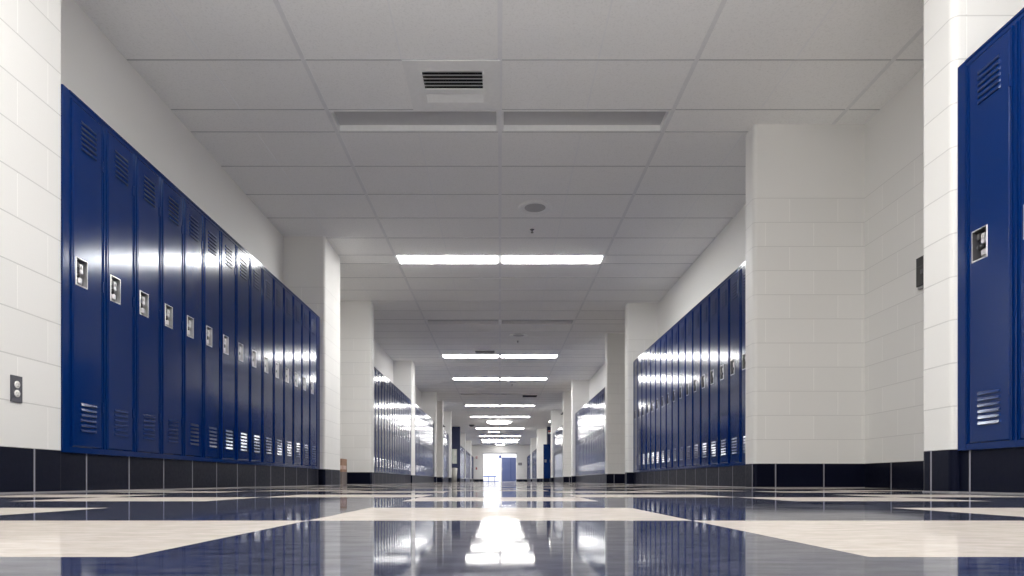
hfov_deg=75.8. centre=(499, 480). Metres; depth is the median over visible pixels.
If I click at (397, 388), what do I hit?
locker
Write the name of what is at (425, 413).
locker
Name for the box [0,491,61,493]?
trim
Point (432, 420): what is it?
locker
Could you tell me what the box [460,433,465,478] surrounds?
wall
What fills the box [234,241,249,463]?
locker
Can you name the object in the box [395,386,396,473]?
locker
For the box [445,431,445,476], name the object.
locker
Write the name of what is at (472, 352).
ceiling vent
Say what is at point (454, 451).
poster
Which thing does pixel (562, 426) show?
locker
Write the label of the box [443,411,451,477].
wall
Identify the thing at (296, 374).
handle
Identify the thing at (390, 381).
locker
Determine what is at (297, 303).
locker
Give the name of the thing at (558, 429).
locker
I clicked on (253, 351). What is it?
handle
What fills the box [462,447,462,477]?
locker
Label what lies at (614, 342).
wall
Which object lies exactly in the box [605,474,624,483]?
baseboard
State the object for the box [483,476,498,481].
bench
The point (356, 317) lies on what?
wall
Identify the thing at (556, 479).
baseboard
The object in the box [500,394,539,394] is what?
ceiling light
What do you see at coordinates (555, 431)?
locker
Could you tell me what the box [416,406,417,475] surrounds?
locker
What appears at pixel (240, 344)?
handle
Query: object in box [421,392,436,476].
wall
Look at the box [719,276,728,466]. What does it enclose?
locker
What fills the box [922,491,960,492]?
trim
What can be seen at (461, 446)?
locker
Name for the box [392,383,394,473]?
locker
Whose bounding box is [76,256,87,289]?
handle
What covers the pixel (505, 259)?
ceiling light
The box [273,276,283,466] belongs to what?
locker
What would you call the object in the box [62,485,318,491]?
trim
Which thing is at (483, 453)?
trim
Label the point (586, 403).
locker
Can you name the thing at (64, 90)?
trim
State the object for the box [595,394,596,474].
locker
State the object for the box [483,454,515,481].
window
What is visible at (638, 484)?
trim
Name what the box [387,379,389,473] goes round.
locker
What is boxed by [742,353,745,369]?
handle
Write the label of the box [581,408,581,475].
locker
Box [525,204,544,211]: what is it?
grille
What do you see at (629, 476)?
baseboard
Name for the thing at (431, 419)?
locker
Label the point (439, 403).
wall
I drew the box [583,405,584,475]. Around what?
locker
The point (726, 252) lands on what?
wall
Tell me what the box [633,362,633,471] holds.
trim
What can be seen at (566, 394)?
wall
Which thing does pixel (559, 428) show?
locker
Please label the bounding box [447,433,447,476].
locker
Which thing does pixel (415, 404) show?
locker
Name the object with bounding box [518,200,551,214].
ceiling speaker
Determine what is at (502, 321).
ceiling light
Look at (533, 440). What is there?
wall
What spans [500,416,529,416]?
ceiling light
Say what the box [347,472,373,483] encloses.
baseboard
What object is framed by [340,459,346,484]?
cardboard box
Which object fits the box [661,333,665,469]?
locker
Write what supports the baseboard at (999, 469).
attached to the wall at (954, 30)
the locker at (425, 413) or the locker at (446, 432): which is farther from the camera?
the locker at (446, 432)
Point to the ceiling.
(257, 83)
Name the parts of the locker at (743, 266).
door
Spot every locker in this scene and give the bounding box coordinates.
[66,90,104,454]
[105,122,135,456]
[135,150,160,457]
[158,173,183,459]
[183,194,203,460]
[203,212,220,461]
[219,228,235,462]
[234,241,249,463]
[249,254,262,464]
[262,266,273,465]
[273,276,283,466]
[284,285,292,466]
[293,293,301,467]
[302,301,309,467]
[310,309,316,468]
[374,367,375,472]
[375,368,378,472]
[378,371,381,472]
[381,374,384,472]
[384,377,386,473]
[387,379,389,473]
[390,381,391,473]
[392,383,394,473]
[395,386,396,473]
[397,388,398,473]
[399,390,400,473]
[401,391,402,474]
[403,393,404,474]
[405,395,406,474]
[407,397,408,474]
[409,399,410,474]
[415,404,416,474]
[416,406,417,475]
[418,407,419,475]
[419,408,420,475]
[421,410,421,475]
[422,410,423,475]
[423,411,424,475]
[425,413,425,475]
[426,414,426,475]
[427,415,427,475]
[428,416,428,475]
[429,417,429,475]
[430,418,430,475]
[431,419,431,475]
[432,420,432,476]
[433,421,433,476]
[443,430,443,476]
[444,431,444,476]
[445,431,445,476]
[446,432,446,476]
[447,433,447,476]
[448,434,448,477]
[460,445,460,477]
[461,446,461,477]
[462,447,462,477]
[463,448,463,478]
[464,449,464,478]
[535,449,535,478]
[543,444,548,477]
[549,444,550,477]
[553,434,553,476]
[554,432,554,476]
[555,431,555,476]
[556,430,556,476]
[557,429,557,476]
[558,429,558,476]
[559,428,559,476]
[560,427,560,476]
[561,426,561,476]
[562,426,562,475]
[576,412,576,475]
[577,412,577,475]
[578,411,578,475]
[579,409,580,475]
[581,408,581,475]
[582,407,583,475]
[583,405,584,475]
[585,404,586,474]
[586,403,587,474]
[588,401,589,474]
[590,400,591,474]
[591,398,592,474]
[593,396,594,474]
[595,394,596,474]
[597,393,598,474]
[599,391,600,474]
[601,389,602,473]
[603,387,604,473]
[634,358,637,471]
[638,354,641,471]
[642,351,646,471]
[646,346,650,470]
[651,343,655,470]
[655,337,661,470]
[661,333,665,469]
[666,327,671,469]
[672,322,678,469]
[678,316,685,468]
[685,308,692,468]
[693,301,700,467]
[701,294,709,467]
[709,285,718,466]
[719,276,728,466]
[729,266,740,465]
[740,261,745,464]
[965,16,1014,449]
[1015,8,1023,446]
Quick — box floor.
[0,482,1023,575]
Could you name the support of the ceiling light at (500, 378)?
attached to the ceiling
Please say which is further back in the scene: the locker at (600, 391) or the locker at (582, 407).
the locker at (582, 407)
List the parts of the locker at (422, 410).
door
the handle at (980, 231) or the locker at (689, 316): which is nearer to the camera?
the handle at (980, 231)
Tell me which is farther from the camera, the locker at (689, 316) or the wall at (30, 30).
the locker at (689, 316)
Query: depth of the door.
54.90 m
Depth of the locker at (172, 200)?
4.44 m
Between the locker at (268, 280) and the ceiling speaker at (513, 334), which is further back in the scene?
the ceiling speaker at (513, 334)
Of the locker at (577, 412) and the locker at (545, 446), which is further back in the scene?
the locker at (545, 446)
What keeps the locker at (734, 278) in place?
on the baseboard at (726, 475)
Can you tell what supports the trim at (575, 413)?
attached to the wall at (579, 388)
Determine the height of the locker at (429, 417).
1.862 m
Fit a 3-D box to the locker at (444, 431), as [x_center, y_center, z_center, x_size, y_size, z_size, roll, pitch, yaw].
[-2.407,-1.078,26.040,0.410,1.862,0.304,0,0,0]
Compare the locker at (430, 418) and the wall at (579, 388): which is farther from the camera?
the locker at (430, 418)
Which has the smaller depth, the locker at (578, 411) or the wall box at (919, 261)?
the wall box at (919, 261)
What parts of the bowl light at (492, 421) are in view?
lamp shade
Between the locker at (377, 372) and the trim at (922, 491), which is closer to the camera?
the trim at (922, 491)
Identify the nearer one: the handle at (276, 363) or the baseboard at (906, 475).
the baseboard at (906, 475)
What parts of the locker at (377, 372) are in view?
door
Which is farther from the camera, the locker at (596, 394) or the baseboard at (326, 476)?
the locker at (596, 394)
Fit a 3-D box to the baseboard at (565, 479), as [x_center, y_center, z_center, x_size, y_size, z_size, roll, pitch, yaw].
[2.735,-0.045,22.150,1.230,0.203,0.300,0,0,0]
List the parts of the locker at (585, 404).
door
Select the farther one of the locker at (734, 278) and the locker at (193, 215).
the locker at (734, 278)
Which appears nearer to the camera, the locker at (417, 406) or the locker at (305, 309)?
the locker at (305, 309)
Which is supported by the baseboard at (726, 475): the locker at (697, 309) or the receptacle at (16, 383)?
the locker at (697, 309)
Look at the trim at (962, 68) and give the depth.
3.16 m
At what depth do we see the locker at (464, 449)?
40.89 m
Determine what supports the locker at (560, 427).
on the baseboard at (556, 479)
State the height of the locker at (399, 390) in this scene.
1.862 m
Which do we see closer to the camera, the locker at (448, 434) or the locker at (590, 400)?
the locker at (590, 400)
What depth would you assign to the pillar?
8.11 m
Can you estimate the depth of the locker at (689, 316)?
7.79 m
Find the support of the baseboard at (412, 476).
attached to the wall at (403, 370)
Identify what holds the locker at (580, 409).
on the baseboard at (600, 478)
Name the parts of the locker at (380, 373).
door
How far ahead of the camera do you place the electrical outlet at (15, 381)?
3.00 m
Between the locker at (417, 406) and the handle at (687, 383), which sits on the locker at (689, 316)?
the handle at (687, 383)
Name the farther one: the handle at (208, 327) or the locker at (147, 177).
the handle at (208, 327)
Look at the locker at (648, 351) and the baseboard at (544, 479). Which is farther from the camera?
the baseboard at (544, 479)
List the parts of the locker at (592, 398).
door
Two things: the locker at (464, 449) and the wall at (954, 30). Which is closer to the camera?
the wall at (954, 30)
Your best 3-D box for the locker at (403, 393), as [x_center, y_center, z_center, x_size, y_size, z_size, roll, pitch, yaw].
[-2.407,-1.078,15.171,0.410,1.862,0.304,0,0,0]
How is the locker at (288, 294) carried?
on the baseboard at (79, 471)
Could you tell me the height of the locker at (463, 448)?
1.862 m
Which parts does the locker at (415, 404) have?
door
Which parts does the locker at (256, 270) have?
door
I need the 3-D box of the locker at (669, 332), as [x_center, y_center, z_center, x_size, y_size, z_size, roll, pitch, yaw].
[2.440,-1.078,8.725,0.410,1.862,0.304,0,0,0]
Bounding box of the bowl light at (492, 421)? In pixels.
[486,420,511,423]
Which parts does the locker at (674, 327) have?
door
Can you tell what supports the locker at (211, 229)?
on the baseboard at (79, 471)
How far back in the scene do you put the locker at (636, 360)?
10.82 m
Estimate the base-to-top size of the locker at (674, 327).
1.862 m
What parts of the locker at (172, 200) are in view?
door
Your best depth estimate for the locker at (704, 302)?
7.18 m
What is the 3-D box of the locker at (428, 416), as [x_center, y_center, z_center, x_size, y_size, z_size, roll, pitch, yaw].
[-2.407,-1.078,20.361,0.410,1.862,0.304,0,0,0]
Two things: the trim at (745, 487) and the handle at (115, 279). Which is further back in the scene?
the trim at (745, 487)
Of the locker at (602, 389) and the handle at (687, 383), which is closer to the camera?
the handle at (687, 383)
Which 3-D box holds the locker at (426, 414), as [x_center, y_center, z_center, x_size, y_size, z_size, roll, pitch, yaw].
[-2.407,-1.078,19.752,0.410,1.862,0.304,0,0,0]
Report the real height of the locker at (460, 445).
1.862 m
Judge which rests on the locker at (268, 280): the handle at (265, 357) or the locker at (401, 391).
the handle at (265, 357)
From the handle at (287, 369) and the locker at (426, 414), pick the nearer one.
the handle at (287, 369)
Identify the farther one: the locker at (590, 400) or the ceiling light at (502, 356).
the locker at (590, 400)
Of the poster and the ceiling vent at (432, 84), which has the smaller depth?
the ceiling vent at (432, 84)
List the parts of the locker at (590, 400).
door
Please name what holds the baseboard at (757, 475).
attached to the wall at (805, 183)
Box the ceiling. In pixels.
[75,0,923,444]
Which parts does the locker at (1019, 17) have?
door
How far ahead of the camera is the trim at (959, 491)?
2.98 m
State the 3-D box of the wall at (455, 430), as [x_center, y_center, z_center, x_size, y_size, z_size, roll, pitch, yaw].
[-5.600,-1.600,36.500,6.800,2.908,0.200,0,0,0]
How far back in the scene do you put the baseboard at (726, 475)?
7.48 m
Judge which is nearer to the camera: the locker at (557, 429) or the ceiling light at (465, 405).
the locker at (557, 429)
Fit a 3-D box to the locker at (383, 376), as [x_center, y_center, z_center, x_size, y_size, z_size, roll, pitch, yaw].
[-2.407,-1.078,12.428,0.410,1.862,0.304,0,0,0]
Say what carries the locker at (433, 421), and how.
on the baseboard at (418, 479)
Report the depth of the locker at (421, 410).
18.52 m
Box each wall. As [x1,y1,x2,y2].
[0,0,60,449]
[61,0,282,282]
[340,301,373,471]
[374,339,420,408]
[393,360,414,474]
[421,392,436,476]
[437,401,442,476]
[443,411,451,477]
[452,427,459,477]
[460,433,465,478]
[466,441,470,454]
[471,445,530,478]
[531,438,536,478]
[537,429,546,477]
[547,427,550,443]
[551,410,562,477]
[563,391,570,476]
[571,380,588,475]
[589,363,604,400]
[605,333,624,473]
[625,303,657,471]
[658,204,745,338]
[746,124,864,463]
[865,67,923,463]
[924,0,1023,450]
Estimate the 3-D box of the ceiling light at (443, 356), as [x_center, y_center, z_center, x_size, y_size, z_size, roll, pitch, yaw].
[-0.701,-3.038,15.830,1.374,0.092,0.324,0,0,0]
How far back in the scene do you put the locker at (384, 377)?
12.72 m
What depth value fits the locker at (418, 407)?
17.86 m
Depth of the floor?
0.73 m
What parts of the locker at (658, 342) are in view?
door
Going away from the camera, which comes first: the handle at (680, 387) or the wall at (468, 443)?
the handle at (680, 387)
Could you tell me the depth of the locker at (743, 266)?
6.08 m
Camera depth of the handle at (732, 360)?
6.38 m
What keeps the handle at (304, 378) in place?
on the locker at (305, 309)
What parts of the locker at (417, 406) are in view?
door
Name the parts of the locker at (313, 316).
door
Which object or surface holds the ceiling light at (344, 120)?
attached to the ceiling
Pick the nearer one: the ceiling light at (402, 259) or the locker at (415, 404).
the ceiling light at (402, 259)
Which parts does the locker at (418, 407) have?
door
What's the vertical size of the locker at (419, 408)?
1.862 m
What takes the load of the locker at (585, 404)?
on the baseboard at (600, 478)
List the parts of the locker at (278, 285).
door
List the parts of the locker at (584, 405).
door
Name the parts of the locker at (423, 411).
door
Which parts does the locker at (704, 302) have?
door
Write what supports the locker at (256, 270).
on the baseboard at (79, 471)
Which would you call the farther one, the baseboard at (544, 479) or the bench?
the bench
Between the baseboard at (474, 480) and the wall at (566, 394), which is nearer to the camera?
the wall at (566, 394)
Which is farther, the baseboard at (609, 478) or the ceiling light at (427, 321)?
the baseboard at (609, 478)
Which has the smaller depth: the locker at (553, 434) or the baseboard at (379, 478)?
the baseboard at (379, 478)
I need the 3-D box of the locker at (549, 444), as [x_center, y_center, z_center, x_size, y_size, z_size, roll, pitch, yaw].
[2.837,-1.078,36.165,0.304,1.862,0.410,0,0,0]
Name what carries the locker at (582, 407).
on the baseboard at (600, 478)
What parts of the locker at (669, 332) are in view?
door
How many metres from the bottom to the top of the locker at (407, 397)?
1.862 m
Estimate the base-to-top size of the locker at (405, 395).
1.862 m
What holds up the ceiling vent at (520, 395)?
in the ceiling
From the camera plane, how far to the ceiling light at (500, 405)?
26.12 m
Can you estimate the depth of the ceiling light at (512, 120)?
5.57 m
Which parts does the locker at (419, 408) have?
door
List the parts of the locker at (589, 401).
door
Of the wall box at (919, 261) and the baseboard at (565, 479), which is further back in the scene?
the baseboard at (565, 479)
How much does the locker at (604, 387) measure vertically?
1.862 m
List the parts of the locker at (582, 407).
door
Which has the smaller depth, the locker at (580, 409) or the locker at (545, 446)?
the locker at (580, 409)
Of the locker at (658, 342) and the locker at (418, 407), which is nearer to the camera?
the locker at (658, 342)
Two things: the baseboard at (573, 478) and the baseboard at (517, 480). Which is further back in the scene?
the baseboard at (517, 480)
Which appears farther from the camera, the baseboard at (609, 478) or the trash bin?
the trash bin
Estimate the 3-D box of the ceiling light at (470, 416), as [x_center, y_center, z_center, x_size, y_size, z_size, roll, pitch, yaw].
[-0.701,-3.038,30.750,1.374,0.092,0.324,0,0,0]
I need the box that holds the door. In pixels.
[502,457,515,481]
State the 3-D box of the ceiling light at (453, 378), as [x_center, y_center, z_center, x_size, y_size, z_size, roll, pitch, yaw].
[-0.701,-3.038,19.340,1.374,0.092,0.324,0,0,0]
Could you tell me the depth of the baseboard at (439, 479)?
24.60 m
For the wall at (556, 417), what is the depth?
27.70 m
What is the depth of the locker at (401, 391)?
14.86 m
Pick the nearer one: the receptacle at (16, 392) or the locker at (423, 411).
the receptacle at (16, 392)
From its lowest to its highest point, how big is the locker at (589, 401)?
1.862 m
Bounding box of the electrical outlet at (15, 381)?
[10,375,21,402]
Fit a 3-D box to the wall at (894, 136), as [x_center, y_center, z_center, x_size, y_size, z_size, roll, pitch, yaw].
[3.210,-1.600,4.495,0.280,2.908,2.090,0,0,0]
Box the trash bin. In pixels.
[452,468,456,481]
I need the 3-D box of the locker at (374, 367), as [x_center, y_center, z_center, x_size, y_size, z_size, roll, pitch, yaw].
[-2.407,-1.078,11.514,0.410,1.862,0.304,0,0,0]
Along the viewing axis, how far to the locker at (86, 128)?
3.52 m
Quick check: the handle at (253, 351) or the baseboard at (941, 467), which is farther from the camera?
the handle at (253, 351)
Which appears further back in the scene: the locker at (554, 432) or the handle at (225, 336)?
the locker at (554, 432)
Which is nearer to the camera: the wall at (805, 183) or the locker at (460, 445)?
the wall at (805, 183)
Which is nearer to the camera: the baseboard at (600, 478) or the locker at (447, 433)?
the baseboard at (600, 478)
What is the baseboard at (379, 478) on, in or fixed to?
attached to the wall at (383, 362)
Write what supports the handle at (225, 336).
on the locker at (228, 244)
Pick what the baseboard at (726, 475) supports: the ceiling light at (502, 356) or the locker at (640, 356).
the locker at (640, 356)
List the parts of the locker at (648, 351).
door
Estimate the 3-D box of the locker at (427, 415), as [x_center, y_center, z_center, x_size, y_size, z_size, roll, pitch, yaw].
[-2.407,-1.078,20.057,0.410,1.862,0.304,0,0,0]
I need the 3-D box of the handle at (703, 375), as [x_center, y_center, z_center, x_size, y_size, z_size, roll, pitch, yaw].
[2.259,-1.098,7.257,0.040,0.148,0.099,0,0,0]
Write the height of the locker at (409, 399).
1.862 m
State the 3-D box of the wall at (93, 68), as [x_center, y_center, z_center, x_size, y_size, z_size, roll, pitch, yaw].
[-3.005,-1.600,5.703,0.690,2.908,4.754,0,0,0]
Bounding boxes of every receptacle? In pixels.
[14,381,19,387]
[14,390,19,396]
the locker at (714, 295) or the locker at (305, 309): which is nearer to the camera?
the locker at (714, 295)
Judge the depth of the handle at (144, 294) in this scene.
4.10 m
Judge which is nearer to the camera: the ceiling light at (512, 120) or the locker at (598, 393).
the ceiling light at (512, 120)
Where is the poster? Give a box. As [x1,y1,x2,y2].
[452,449,456,463]
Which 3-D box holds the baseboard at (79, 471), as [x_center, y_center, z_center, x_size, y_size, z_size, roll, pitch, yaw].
[-2.784,-0.049,-0.460,1.133,0.211,17.080,0,0,0]
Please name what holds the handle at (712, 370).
on the locker at (714, 295)
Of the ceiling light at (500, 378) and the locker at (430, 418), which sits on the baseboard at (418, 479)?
the locker at (430, 418)
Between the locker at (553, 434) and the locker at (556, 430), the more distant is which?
the locker at (553, 434)
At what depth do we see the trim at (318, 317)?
8.02 m
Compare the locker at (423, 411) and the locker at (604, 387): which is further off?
the locker at (423, 411)
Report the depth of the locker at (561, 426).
23.95 m
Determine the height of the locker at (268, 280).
1.862 m
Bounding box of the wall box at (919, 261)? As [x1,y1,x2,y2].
[916,255,923,289]
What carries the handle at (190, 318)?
on the locker at (193, 215)
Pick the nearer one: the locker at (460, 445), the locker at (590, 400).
the locker at (590, 400)
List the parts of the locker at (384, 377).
door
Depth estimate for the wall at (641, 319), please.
11.09 m
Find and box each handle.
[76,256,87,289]
[110,274,120,304]
[140,290,148,317]
[165,304,172,328]
[187,315,193,338]
[206,325,211,346]
[223,334,228,354]
[239,343,242,361]
[252,350,255,367]
[264,356,267,372]
[275,362,278,377]
[286,368,288,382]
[295,373,297,386]
[303,377,305,390]
[679,386,681,398]
[686,382,688,395]
[702,374,704,388]
[711,369,713,383]
[720,364,723,379]
[731,359,733,374]
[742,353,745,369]
[972,224,987,262]
[1023,205,1023,239]
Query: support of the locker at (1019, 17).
on the baseboard at (999, 469)
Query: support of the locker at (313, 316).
on the baseboard at (79, 471)
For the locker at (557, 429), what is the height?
1.862 m
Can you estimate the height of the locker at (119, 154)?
1.862 m
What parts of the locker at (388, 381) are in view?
door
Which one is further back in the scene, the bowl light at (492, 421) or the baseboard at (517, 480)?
the baseboard at (517, 480)
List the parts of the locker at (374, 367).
door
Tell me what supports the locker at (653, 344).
on the baseboard at (726, 475)
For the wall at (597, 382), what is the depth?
17.95 m
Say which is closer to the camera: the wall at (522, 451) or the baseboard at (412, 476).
the baseboard at (412, 476)
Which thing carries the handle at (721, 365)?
on the locker at (723, 286)
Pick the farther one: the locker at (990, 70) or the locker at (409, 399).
the locker at (409, 399)
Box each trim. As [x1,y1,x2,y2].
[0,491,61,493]
[61,84,68,451]
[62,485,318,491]
[317,315,319,468]
[483,453,516,453]
[575,413,575,475]
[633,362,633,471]
[638,484,742,486]
[745,487,864,487]
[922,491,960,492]
[958,62,966,450]
[959,491,1023,493]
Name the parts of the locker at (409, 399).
door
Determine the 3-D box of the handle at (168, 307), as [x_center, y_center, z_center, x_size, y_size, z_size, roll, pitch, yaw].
[-2.226,-1.098,4.389,0.040,0.148,0.099,0,0,0]
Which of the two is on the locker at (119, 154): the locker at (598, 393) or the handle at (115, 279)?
the handle at (115, 279)
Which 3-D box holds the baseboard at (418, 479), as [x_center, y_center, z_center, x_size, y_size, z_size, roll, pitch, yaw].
[-2.787,-0.045,19.600,1.126,0.203,5.200,0,0,0]
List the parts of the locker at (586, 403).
door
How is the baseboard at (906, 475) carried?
attached to the wall at (894, 136)
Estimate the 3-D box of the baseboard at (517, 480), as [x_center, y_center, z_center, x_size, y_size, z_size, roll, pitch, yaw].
[2.355,-0.045,54.898,1.990,0.203,0.204,0,0,0]
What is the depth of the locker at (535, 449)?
41.55 m
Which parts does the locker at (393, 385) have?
door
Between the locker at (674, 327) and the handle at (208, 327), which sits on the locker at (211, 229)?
the handle at (208, 327)
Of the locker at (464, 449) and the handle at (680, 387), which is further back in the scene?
the locker at (464, 449)
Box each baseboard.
[0,446,318,491]
[319,469,339,484]
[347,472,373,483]
[374,473,410,483]
[411,475,414,482]
[415,475,433,482]
[437,477,442,481]
[473,479,482,481]
[516,479,526,481]
[543,478,550,481]
[554,477,562,481]
[563,477,570,482]
[571,476,575,482]
[576,474,604,482]
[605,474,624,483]
[625,472,633,483]
[634,465,745,486]
[746,464,864,486]
[865,461,923,488]
[924,449,959,490]
[960,447,1023,492]
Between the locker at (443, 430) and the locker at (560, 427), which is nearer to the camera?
the locker at (560, 427)
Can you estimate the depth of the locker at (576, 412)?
19.28 m
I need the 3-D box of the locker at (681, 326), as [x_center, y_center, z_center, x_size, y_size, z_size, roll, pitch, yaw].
[2.440,-1.078,8.116,0.410,1.862,0.304,0,0,0]
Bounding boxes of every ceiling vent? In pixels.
[402,60,499,109]
[470,350,499,354]
[520,395,539,396]
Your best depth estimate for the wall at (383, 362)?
15.29 m
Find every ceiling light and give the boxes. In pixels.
[329,110,497,131]
[396,255,498,263]
[426,320,498,323]
[442,355,498,357]
[453,378,499,379]
[460,394,499,394]
[465,405,499,405]
[470,416,499,416]
[500,378,546,379]
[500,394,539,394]
[500,405,534,405]
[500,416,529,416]
[501,255,603,263]
[501,320,573,323]
[501,355,557,357]
[502,110,670,131]
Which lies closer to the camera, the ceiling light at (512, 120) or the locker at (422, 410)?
the ceiling light at (512, 120)
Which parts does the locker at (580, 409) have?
door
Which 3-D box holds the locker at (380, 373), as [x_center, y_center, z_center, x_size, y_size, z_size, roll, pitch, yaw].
[-2.407,-1.078,12.123,0.410,1.862,0.304,0,0,0]
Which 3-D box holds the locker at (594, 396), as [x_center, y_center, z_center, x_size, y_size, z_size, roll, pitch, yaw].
[2.440,-1.078,15.686,0.410,1.862,0.304,0,0,0]
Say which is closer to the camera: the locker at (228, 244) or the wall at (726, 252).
the locker at (228, 244)
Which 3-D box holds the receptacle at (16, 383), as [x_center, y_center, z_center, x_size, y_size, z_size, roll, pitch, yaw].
[-2.209,-0.441,3.012,0.005,0.033,0.033,0,0,0]
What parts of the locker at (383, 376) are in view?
door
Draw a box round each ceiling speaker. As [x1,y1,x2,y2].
[510,333,526,336]
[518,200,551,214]
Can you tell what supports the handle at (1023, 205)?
on the locker at (1019, 17)
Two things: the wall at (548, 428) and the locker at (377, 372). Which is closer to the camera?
the locker at (377, 372)
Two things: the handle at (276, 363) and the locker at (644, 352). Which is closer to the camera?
the handle at (276, 363)
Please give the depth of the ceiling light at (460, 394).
22.95 m
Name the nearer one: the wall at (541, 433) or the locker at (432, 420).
the locker at (432, 420)
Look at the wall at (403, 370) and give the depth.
16.40 m
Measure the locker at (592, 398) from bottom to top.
1.862 m

